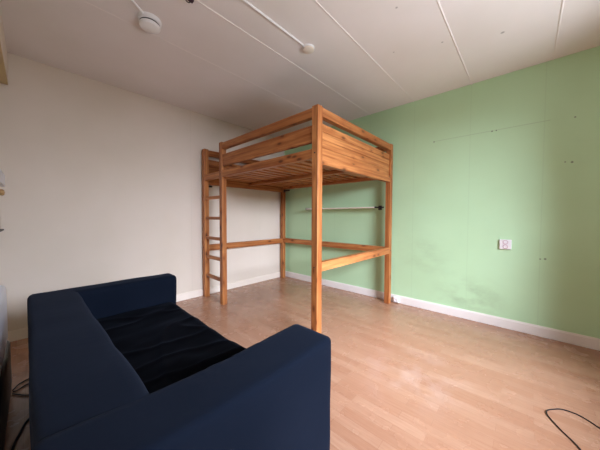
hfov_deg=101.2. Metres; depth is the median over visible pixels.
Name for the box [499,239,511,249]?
wall socket
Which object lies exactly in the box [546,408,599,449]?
cable
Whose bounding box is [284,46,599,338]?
wall
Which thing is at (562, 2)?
trim
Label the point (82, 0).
trim
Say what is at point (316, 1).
trim
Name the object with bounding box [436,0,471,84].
trim
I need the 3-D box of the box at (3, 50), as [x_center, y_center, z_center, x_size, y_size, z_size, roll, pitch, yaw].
[-1.808,-1.371,1.319,2.400,0.292,0.210,2,3,43]
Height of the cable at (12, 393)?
0.008 m
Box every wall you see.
[0,52,283,330]
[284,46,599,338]
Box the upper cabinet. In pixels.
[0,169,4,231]
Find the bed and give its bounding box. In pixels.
[202,104,392,332]
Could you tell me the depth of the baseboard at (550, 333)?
2.70 m
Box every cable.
[11,418,28,449]
[12,393,28,395]
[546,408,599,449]
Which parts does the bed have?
post, rail, post, rail, panel, rail, rail, rail, rail, post, post, rail, rail, rail, panel, rail, rail, post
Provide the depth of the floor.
1.78 m
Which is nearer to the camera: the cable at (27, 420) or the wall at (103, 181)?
the cable at (27, 420)
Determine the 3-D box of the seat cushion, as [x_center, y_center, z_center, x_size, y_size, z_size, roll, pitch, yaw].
[-0.777,0.814,1.428,1.436,0.300,0.651,2,3,43]
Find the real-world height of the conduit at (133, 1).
0.016 m
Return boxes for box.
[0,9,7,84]
[302,44,313,53]
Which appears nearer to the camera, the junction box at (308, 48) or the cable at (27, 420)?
the cable at (27, 420)
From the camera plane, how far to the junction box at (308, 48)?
2.12 m
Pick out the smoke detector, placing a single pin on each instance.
(150, 23)
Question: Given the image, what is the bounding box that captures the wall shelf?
[306,206,383,209]
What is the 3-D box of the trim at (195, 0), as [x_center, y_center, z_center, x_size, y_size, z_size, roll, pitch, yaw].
[-0.226,-1.544,2.188,0.015,0.015,3.640,2,3,43]
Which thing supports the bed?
on the floor
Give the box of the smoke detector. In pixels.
[137,11,161,33]
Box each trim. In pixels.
[82,0,305,109]
[195,0,370,114]
[314,0,413,101]
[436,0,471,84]
[552,0,564,59]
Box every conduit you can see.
[131,0,143,13]
[242,0,303,46]
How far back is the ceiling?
2.10 m
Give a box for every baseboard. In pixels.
[7,272,280,341]
[285,271,599,350]
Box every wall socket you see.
[393,296,398,302]
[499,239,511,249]
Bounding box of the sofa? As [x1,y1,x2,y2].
[27,273,330,449]
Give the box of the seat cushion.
[96,302,245,393]
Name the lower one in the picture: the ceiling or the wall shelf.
the wall shelf
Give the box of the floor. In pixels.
[4,276,599,449]
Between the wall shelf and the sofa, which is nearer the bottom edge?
the sofa
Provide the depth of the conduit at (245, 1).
1.83 m
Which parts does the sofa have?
backrest, armrest, armrest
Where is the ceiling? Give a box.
[0,0,599,136]
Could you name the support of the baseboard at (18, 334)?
attached to the wall at (103, 181)

